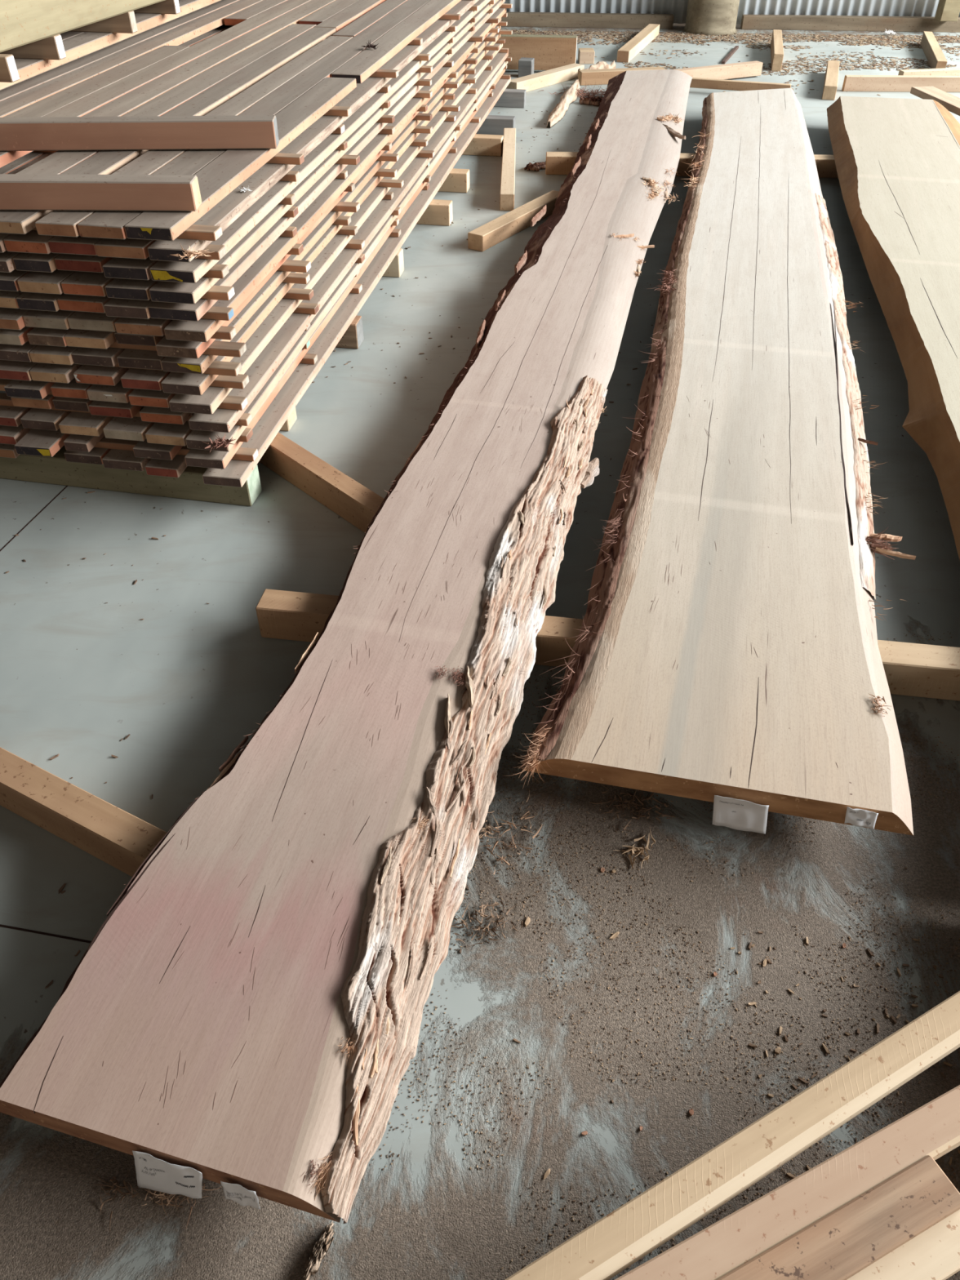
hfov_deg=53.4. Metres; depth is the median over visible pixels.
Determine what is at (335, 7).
board
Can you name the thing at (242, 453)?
stick
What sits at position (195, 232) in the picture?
stick
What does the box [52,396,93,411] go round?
board
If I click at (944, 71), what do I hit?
plank
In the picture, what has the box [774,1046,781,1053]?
chip
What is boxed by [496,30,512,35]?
stick
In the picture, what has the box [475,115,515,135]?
bearer
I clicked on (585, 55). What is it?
timber offcut
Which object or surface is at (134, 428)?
board
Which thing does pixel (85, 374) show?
board
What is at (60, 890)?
debris
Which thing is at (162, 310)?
board
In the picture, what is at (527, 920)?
chip
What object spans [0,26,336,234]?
board
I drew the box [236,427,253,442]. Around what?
stick
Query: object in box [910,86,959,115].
plank
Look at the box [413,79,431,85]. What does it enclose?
stick
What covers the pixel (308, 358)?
stick
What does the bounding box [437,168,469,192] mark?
bearer
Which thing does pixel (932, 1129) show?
sawn timber
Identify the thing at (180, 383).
board
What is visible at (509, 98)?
bearer
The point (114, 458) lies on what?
board
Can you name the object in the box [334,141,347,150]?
stick
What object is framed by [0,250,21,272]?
board
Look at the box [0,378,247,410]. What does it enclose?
stick
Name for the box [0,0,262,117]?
board
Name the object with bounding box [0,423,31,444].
board
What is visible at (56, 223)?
board
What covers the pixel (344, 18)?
board
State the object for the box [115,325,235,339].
stick
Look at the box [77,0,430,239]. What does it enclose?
board
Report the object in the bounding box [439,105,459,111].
stick
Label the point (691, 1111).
chip
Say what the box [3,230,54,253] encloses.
board
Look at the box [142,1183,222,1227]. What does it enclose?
bark shreds
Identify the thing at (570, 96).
bark piece
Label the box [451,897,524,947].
bark shreds
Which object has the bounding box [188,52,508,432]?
board
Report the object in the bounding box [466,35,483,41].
stick
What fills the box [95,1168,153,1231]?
bark shreds
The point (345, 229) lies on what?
stick
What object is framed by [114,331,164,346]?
board
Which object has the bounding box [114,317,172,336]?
board
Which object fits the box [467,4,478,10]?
stick
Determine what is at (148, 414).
board
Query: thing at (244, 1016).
slab
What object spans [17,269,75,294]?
board
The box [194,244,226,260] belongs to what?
stick
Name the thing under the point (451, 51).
stick
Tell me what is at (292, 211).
stick
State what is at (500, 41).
stick
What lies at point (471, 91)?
stick
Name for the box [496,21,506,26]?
stick
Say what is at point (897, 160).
slab
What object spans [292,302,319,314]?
stick
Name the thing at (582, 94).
bark shreds
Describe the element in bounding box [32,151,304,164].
stick
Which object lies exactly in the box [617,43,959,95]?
chips
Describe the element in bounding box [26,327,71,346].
board
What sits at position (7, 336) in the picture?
board
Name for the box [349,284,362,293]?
stick
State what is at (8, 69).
block
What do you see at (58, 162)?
board
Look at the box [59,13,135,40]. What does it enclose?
plank
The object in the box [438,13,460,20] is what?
stick
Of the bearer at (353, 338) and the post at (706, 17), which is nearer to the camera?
the bearer at (353, 338)
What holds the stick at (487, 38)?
on the board at (85, 356)
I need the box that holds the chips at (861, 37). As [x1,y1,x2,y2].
[499,29,959,63]
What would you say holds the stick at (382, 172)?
on the board at (85, 374)
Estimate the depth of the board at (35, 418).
2.84 m
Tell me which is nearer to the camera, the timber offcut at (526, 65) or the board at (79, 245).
the board at (79, 245)
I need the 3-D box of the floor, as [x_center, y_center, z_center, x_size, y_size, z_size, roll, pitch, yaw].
[2.500,-2.347,5.248,23.000,0.150,17.000,0,41,0]
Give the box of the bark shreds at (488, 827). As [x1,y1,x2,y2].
[479,786,542,875]
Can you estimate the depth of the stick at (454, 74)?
5.16 m
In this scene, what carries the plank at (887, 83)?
on the floor
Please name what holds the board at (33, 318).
on the board at (37, 335)
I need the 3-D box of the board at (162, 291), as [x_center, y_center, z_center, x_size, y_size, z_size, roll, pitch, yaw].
[-0.341,-2.696,4.551,0.121,0.032,5.580,6,41,7]
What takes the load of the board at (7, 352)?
on the board at (9, 370)
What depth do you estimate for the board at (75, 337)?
2.64 m
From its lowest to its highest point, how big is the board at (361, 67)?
0.032 m
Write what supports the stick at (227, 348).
on the board at (40, 353)
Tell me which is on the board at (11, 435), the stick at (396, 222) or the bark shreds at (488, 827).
the stick at (396, 222)
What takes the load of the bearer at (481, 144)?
on the floor
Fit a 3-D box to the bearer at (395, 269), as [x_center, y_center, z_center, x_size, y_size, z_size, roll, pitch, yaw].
[-0.849,-1.760,4.383,1.000,0.100,0.091,6,41,7]
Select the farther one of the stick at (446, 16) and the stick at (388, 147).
the stick at (446, 16)
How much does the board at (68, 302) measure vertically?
0.032 m
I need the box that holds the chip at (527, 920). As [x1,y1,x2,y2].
[524,916,529,926]
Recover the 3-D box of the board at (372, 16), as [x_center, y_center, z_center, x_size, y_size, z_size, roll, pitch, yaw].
[-0.384,-3.715,5.479,0.110,0.032,2.960,6,41,7]
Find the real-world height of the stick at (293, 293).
0.022 m
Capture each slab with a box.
[0,69,692,1223]
[511,88,915,835]
[826,96,959,559]
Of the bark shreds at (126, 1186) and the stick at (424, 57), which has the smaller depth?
the bark shreds at (126, 1186)
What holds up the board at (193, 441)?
on the board at (194, 457)
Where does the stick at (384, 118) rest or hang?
on the board at (162, 310)
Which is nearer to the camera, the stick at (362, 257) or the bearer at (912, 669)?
the bearer at (912, 669)
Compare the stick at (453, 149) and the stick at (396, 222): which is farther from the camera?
the stick at (453, 149)
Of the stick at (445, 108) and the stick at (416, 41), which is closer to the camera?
the stick at (416, 41)
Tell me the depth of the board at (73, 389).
2.76 m
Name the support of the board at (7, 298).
on the board at (10, 318)
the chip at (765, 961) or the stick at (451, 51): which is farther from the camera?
the stick at (451, 51)
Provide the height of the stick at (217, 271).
0.022 m
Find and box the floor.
[0,23,959,1279]
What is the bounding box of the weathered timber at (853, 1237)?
[716,1155,959,1279]
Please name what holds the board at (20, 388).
on the board at (46, 402)
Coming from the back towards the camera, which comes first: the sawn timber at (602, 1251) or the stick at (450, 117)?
the stick at (450, 117)
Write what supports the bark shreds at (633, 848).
on the floor
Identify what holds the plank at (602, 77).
on the floor
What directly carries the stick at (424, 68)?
on the board at (162, 291)
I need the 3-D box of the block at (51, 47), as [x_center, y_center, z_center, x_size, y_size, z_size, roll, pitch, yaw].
[-1.754,-2.209,3.548,0.420,0.075,0.051,6,41,7]
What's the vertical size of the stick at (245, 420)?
0.022 m
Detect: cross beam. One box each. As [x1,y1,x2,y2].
[0,115,279,151]
[0,173,201,211]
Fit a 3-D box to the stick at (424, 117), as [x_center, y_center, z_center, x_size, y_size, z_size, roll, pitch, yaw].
[-0.633,-2.606,4.731,0.800,0.022,0.046,6,41,7]
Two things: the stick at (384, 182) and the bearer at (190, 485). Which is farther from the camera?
the stick at (384, 182)
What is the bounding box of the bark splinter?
[303,1221,334,1279]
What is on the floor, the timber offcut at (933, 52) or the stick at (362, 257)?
the timber offcut at (933, 52)
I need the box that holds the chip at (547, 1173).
[543,1168,551,1179]
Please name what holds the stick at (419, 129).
on the board at (85, 374)
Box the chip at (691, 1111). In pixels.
[688,1108,693,1115]
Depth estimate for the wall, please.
9.20 m
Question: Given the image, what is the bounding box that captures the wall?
[503,0,959,24]
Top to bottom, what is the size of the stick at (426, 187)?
0.022 m
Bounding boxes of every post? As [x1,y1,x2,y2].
[682,0,739,35]
[934,0,959,21]
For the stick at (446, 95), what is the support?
on the board at (180, 383)
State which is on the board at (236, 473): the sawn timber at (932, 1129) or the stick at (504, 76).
the stick at (504, 76)
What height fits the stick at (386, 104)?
0.022 m
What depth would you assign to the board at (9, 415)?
2.86 m
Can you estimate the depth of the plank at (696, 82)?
7.04 m
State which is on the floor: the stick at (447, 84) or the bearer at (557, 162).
the bearer at (557, 162)
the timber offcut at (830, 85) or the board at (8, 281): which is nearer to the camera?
the board at (8, 281)
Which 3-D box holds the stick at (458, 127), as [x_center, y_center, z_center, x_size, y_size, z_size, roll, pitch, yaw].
[-0.503,-2.925,5.420,0.800,0.022,0.041,6,41,7]
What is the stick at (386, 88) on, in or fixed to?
on the board at (191, 272)
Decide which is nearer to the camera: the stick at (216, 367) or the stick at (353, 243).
the stick at (216, 367)
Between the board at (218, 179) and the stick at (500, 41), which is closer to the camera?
the board at (218, 179)
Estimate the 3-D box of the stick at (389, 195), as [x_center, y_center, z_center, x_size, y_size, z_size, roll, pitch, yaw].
[-0.784,-2.020,4.299,0.800,0.022,0.046,6,41,7]
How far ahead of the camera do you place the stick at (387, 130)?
4.06 m
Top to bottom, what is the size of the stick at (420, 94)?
0.022 m
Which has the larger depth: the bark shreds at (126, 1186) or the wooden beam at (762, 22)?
the wooden beam at (762, 22)
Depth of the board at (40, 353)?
2.69 m
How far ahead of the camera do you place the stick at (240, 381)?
2.74 m
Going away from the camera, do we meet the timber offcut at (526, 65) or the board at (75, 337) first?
the board at (75, 337)
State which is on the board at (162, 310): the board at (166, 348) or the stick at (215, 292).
the stick at (215, 292)
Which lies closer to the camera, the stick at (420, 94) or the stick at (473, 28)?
the stick at (420, 94)
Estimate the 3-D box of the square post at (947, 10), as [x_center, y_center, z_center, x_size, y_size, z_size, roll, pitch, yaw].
[4.358,-7.047,7.853,0.160,3.300,0.152,0,41,0]
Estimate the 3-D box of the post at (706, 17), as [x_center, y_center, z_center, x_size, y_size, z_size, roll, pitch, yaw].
[2.195,-7.102,8.008,0.509,3.400,0.515,0,41,0]
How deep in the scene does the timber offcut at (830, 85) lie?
7.04 m
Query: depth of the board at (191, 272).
3.01 m
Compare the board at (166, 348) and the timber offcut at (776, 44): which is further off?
the timber offcut at (776, 44)
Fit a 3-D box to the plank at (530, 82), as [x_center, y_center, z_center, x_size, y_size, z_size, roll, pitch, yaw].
[0.508,-4.308,7.326,0.102,0.080,0.856,29,49,29]
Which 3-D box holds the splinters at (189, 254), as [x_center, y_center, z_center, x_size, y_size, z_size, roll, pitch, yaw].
[-0.703,-0.952,2.336,0.094,0.033,0.061,-27,48,-27]
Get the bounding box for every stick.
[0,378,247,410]
[0,392,252,426]
[27,340,246,357]
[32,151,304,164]
[32,224,222,240]
[73,360,241,376]
[93,435,257,461]
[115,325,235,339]
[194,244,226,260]
[200,285,234,300]
[200,306,234,320]
[201,263,228,278]
[209,373,248,389]
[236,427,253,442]
[276,259,311,272]
[278,193,295,204]
[279,170,300,182]
[279,226,297,237]
[281,206,298,217]
[281,272,310,284]
[282,288,313,300]
[286,243,303,254]
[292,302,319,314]
[299,353,317,364]
[302,339,310,349]
[323,106,351,116]
[330,201,359,212]
[331,124,344,133]
[332,215,351,225]
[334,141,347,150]
[334,154,359,164]
[334,169,347,179]
[336,225,357,235]
[343,182,355,191]
[344,239,364,249]
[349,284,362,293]
[355,253,364,263]
[368,69,398,78]
[373,168,396,177]
[376,115,395,123]
[376,153,399,161]
[376,178,404,187]
[377,84,391,93]
[377,125,395,134]
[379,100,390,108]
[381,142,391,151]
[382,191,393,199]
[388,228,400,237]
[391,207,400,215]
[391,217,399,226]
[407,37,422,45]
[409,138,427,146]
[410,125,432,133]
[412,53,430,61]
[412,90,432,97]
[412,113,432,120]
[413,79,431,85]
[415,65,432,72]
[415,150,434,157]
[416,104,427,111]
[422,174,431,182]
[422,182,429,190]
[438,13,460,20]
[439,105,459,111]
[440,81,458,88]
[440,93,454,99]
[442,60,453,66]
[444,25,456,31]
[444,48,453,53]
[444,115,455,121]
[447,36,454,43]
[447,71,457,78]
[448,146,457,153]
[453,124,461,130]
[462,57,477,64]
[462,68,475,74]
[462,77,475,83]
[465,88,476,93]
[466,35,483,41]
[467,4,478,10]
[468,16,475,22]
[468,25,475,31]
[469,116,480,122]
[470,47,479,53]
[481,54,493,59]
[483,35,496,41]
[483,44,499,50]
[484,17,498,22]
[484,65,492,70]
[486,8,493,13]
[487,0,494,4]
[487,91,493,97]
[488,27,498,32]
[489,84,495,88]
[495,39,505,44]
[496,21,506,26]
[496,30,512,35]
[497,48,508,53]
[498,3,512,8]
[499,74,510,79]
[504,57,511,61]
[721,45,738,64]
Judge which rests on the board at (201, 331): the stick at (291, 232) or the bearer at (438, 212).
the stick at (291, 232)
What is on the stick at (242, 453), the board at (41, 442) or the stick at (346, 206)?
the board at (41, 442)
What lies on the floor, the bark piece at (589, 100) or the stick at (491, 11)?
the bark piece at (589, 100)
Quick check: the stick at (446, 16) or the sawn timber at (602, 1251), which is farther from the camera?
the stick at (446, 16)
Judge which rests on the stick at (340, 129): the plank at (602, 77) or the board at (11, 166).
the board at (11, 166)
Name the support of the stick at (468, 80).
on the board at (211, 398)
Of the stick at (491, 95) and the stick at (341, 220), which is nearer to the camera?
the stick at (341, 220)
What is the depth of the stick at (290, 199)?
3.00 m
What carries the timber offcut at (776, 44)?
on the floor
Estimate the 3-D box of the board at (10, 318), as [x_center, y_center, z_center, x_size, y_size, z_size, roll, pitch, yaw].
[-1.093,-1.744,3.619,0.123,0.032,2.715,6,41,7]
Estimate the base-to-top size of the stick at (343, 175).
0.022 m
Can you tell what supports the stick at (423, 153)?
on the board at (266, 363)
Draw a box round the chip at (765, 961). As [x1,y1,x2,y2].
[763,958,767,966]
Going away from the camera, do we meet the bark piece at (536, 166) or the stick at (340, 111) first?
the stick at (340, 111)
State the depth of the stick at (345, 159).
3.52 m
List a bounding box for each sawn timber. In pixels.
[505,991,959,1279]
[614,1084,959,1279]
[846,1208,959,1279]
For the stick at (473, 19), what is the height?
0.022 m
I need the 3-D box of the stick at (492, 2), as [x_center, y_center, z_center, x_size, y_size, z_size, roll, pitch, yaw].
[-0.302,-4.117,6.144,0.800,0.022,0.046,6,41,7]
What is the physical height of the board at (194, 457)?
0.032 m
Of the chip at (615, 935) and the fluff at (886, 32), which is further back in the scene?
the fluff at (886, 32)
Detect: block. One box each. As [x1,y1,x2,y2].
[0,34,66,59]
[0,53,19,82]
[69,10,137,33]
[133,0,180,14]
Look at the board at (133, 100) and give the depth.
3.88 m
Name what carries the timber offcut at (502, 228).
on the floor
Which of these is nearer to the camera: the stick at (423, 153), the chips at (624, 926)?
the chips at (624, 926)
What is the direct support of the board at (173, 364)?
on the board at (180, 383)
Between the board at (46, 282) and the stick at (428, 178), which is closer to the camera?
the board at (46, 282)
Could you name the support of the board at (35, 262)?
on the board at (46, 282)
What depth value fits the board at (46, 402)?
2.82 m
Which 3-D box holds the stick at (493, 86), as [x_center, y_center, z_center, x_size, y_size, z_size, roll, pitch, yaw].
[-0.293,-3.756,6.456,0.800,0.022,0.046,6,41,7]
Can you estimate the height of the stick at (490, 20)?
0.022 m
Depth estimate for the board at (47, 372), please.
2.72 m
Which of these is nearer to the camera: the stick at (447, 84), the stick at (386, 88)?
the stick at (386, 88)
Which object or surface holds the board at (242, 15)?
on the board
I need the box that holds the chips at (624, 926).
[370,631,959,1279]
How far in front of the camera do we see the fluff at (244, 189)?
2.75 m
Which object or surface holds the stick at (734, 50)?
on the floor
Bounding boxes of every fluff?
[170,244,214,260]
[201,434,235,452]
[239,185,253,191]
[361,40,378,49]
[882,28,896,34]
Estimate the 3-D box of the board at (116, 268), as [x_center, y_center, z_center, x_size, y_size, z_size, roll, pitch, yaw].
[-0.450,-2.773,4.559,0.124,0.032,5.646,6,41,7]
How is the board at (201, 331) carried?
on the board at (166, 348)
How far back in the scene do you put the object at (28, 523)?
2.85 m
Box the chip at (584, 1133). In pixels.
[581,1130,587,1135]
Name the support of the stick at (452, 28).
on the board at (191, 272)
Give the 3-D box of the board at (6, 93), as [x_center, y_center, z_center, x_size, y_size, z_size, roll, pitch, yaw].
[-1.496,-2.951,4.601,0.124,0.032,5.620,6,41,7]
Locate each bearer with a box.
[0,444,262,506]
[0,746,167,876]
[255,589,582,667]
[258,432,383,533]
[280,407,297,431]
[335,315,364,348]
[382,248,404,277]
[416,199,453,226]
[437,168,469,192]
[462,133,503,156]
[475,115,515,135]
[493,88,526,107]
[545,151,838,177]
[877,640,959,701]
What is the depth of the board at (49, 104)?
3.60 m
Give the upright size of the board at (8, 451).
0.032 m
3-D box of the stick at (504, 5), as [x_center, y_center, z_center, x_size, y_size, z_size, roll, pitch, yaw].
[-0.173,-4.453,6.691,0.800,0.022,0.046,6,41,7]
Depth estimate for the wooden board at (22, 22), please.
3.44 m
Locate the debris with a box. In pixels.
[5,110,952,1103]
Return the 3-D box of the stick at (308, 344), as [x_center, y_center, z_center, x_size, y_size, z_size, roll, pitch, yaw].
[-1.091,-1.084,3.386,1.000,0.022,0.041,6,41,7]
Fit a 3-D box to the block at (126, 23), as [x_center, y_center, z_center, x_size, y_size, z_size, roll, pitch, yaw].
[-1.637,-2.574,3.966,0.420,0.075,0.050,6,41,7]
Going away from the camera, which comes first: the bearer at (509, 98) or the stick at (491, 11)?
the stick at (491, 11)
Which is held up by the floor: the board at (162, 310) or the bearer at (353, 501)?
the bearer at (353, 501)
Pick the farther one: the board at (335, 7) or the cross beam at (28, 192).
the board at (335, 7)
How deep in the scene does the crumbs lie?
1.67 m
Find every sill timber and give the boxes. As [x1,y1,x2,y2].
[500,12,674,29]
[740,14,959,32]
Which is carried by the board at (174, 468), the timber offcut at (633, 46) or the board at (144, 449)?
the board at (144, 449)
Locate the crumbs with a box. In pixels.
[730,931,959,1178]
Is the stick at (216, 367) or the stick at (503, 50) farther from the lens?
the stick at (503, 50)
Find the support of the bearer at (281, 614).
on the floor
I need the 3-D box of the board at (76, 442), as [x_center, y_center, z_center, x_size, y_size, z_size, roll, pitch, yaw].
[-0.744,-2.378,4.912,0.080,0.032,5.571,6,41,7]
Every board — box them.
[0,0,164,52]
[0,0,239,101]
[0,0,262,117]
[0,0,311,168]
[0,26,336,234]
[0,151,46,173]
[0,232,13,253]
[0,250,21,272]
[0,268,30,291]
[0,289,23,308]
[0,307,31,329]
[0,325,34,345]
[0,341,38,362]
[0,360,38,381]
[0,405,31,426]
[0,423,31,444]
[0,443,20,458]
[3,45,189,117]
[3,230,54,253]
[4,379,55,399]
[8,152,52,173]
[10,394,55,408]
[13,252,60,272]
[14,428,70,457]
[16,23,316,173]
[16,292,64,311]
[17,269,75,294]
[20,408,71,431]
[22,309,75,329]
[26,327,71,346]
[29,344,79,364]
[29,362,82,383]
[35,35,353,236]
[48,235,102,255]
[50,377,92,399]
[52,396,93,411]
[54,253,113,272]
[57,293,111,313]
[58,411,114,436]
[61,271,114,296]
[63,431,104,452]
[63,447,111,464]
[64,328,115,349]
[66,311,119,332]
[71,346,125,366]
[73,364,129,386]
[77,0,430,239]
[82,0,336,116]
[86,380,134,403]
[88,400,143,417]
[94,237,156,259]
[102,256,158,279]
[102,416,155,441]
[102,448,151,471]
[103,297,154,319]
[105,277,158,300]
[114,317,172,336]
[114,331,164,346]
[116,348,164,369]
[120,368,171,391]
[124,77,356,240]
[128,388,176,408]
[133,439,182,460]
[139,406,192,424]
[145,421,192,446]
[145,454,186,477]
[147,0,479,262]
[147,0,505,321]
[149,0,490,283]
[149,0,498,304]
[155,17,501,359]
[160,26,501,373]
[160,34,500,395]
[164,8,506,342]
[168,43,502,414]
[178,24,234,46]
[184,69,505,469]
[185,61,507,451]
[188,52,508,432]
[202,76,511,487]
[223,0,287,25]
[299,0,359,25]
[314,0,386,31]
[331,0,461,83]
[332,0,407,36]
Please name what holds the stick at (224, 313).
on the board at (201, 331)
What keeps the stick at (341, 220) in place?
on the board at (180, 383)
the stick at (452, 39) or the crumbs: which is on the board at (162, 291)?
the stick at (452, 39)
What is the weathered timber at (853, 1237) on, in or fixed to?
on the support
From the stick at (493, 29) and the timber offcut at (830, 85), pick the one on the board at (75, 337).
the stick at (493, 29)
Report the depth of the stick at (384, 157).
4.13 m
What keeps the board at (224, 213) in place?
on the board at (191, 272)
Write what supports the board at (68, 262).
on the board at (82, 283)
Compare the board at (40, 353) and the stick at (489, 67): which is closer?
the board at (40, 353)
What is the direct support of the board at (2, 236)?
on the stick at (340, 129)
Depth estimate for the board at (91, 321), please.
2.60 m
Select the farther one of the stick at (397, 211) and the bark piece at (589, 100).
the bark piece at (589, 100)
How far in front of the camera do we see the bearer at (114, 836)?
1.91 m
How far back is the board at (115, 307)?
2.54 m
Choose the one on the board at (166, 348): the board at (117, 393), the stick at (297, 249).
the stick at (297, 249)
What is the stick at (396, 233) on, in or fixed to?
on the board at (236, 473)
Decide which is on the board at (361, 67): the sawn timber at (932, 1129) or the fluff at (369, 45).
the fluff at (369, 45)
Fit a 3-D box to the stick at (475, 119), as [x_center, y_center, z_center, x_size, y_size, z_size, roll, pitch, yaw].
[-0.396,-3.276,5.985,0.800,0.022,0.051,6,41,7]
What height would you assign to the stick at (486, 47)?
0.022 m
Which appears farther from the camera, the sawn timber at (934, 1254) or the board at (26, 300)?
the board at (26, 300)
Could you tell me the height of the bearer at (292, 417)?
0.100 m
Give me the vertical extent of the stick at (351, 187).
0.022 m
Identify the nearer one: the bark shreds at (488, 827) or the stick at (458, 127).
the bark shreds at (488, 827)
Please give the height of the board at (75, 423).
0.032 m
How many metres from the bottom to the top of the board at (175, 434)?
0.032 m
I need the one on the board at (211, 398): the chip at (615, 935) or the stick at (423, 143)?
the stick at (423, 143)
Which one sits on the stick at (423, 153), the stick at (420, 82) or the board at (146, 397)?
the board at (146, 397)
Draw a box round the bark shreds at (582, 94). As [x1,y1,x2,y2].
[538,80,605,97]
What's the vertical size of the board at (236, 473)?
0.032 m
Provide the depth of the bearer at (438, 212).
4.83 m
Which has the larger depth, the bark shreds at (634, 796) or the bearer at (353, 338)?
the bearer at (353, 338)
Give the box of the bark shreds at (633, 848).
[614,829,655,870]
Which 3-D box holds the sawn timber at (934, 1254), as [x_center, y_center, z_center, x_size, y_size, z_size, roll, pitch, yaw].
[0.607,0.837,1.297,0.720,0.036,0.062,-17,44,-18]
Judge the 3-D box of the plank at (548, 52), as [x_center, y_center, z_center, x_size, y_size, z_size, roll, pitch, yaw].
[0.409,-4.687,7.617,0.715,0.230,0.102,4,41,5]
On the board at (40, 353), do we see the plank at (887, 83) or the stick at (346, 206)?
the stick at (346, 206)
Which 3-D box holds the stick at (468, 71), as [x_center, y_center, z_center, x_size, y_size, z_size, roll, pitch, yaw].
[-0.423,-3.468,5.802,0.800,0.022,0.046,6,41,7]
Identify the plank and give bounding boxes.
[0,0,221,90]
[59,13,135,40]
[498,34,577,70]
[506,63,584,92]
[577,66,665,85]
[675,61,763,79]
[689,77,791,90]
[841,75,959,92]
[897,67,959,75]
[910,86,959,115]
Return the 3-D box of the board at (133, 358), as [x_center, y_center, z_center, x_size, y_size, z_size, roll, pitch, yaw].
[-0.496,-2.561,4.718,0.132,0.032,5.527,6,41,7]
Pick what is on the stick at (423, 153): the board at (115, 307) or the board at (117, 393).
the board at (117, 393)
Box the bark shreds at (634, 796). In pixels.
[590,782,675,830]
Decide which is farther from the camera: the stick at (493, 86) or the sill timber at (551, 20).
the sill timber at (551, 20)
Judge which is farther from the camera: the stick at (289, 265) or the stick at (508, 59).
the stick at (508, 59)
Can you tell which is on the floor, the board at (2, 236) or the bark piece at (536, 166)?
the bark piece at (536, 166)
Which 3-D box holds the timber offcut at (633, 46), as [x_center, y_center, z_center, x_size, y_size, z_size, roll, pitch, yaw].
[1.411,-5.294,8.455,0.101,0.085,1.378,12,43,14]
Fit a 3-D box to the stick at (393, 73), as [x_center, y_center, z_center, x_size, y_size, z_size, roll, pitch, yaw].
[-0.734,-2.371,3.976,0.800,0.022,0.046,6,41,7]
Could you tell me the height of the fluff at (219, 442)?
0.033 m
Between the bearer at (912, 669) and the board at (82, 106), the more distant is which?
the board at (82, 106)
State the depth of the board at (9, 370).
2.73 m
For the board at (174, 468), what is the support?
on the bearer at (458, 180)
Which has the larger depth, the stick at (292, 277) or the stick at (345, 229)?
the stick at (345, 229)
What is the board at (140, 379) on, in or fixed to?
on the board at (146, 397)
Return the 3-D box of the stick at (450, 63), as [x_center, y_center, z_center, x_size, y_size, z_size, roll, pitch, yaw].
[-0.540,-3.142,5.185,0.800,0.022,0.050,6,41,7]
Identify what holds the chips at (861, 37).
on the floor
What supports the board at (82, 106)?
on the board at (11, 166)
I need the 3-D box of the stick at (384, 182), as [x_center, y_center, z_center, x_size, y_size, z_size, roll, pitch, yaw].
[-0.736,-2.052,4.256,0.800,0.022,0.046,6,41,7]
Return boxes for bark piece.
[524,160,546,171]
[546,79,579,128]
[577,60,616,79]
[579,95,602,106]
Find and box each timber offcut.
[467,190,559,251]
[499,128,515,210]
[518,57,534,77]
[577,48,595,63]
[616,23,659,62]
[770,29,783,71]
[822,60,839,100]
[920,31,947,68]
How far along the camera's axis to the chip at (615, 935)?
1.79 m
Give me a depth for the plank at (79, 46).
3.87 m
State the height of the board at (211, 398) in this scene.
0.032 m
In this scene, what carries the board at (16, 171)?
on the stick at (424, 57)
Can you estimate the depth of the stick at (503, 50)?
6.80 m
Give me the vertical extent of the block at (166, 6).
0.076 m
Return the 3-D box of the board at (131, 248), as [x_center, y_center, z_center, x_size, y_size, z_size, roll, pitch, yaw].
[-0.455,-2.795,4.503,0.137,0.032,5.588,6,41,7]
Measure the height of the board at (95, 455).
0.032 m
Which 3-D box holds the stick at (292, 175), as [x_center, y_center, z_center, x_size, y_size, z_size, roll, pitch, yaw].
[-1.068,-1.517,3.076,1.000,0.022,0.040,6,41,7]
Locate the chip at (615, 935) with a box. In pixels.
[608,931,619,939]
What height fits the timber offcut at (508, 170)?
0.085 m
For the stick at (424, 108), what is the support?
on the board at (75, 337)
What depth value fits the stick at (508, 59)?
6.83 m
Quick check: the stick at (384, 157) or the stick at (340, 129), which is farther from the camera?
the stick at (384, 157)
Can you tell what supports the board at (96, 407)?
on the board at (134, 428)
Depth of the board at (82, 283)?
2.52 m
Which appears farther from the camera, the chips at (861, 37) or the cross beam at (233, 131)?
the chips at (861, 37)
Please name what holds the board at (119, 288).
on the board at (115, 307)
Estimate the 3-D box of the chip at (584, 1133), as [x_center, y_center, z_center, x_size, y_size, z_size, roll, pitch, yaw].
[0.167,0.789,1.527,0.011,0.003,0.008,-8,42,-9]
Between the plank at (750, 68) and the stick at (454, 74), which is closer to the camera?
the stick at (454, 74)
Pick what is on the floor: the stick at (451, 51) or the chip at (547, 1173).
the chip at (547, 1173)
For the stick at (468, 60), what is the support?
on the board at (85, 356)

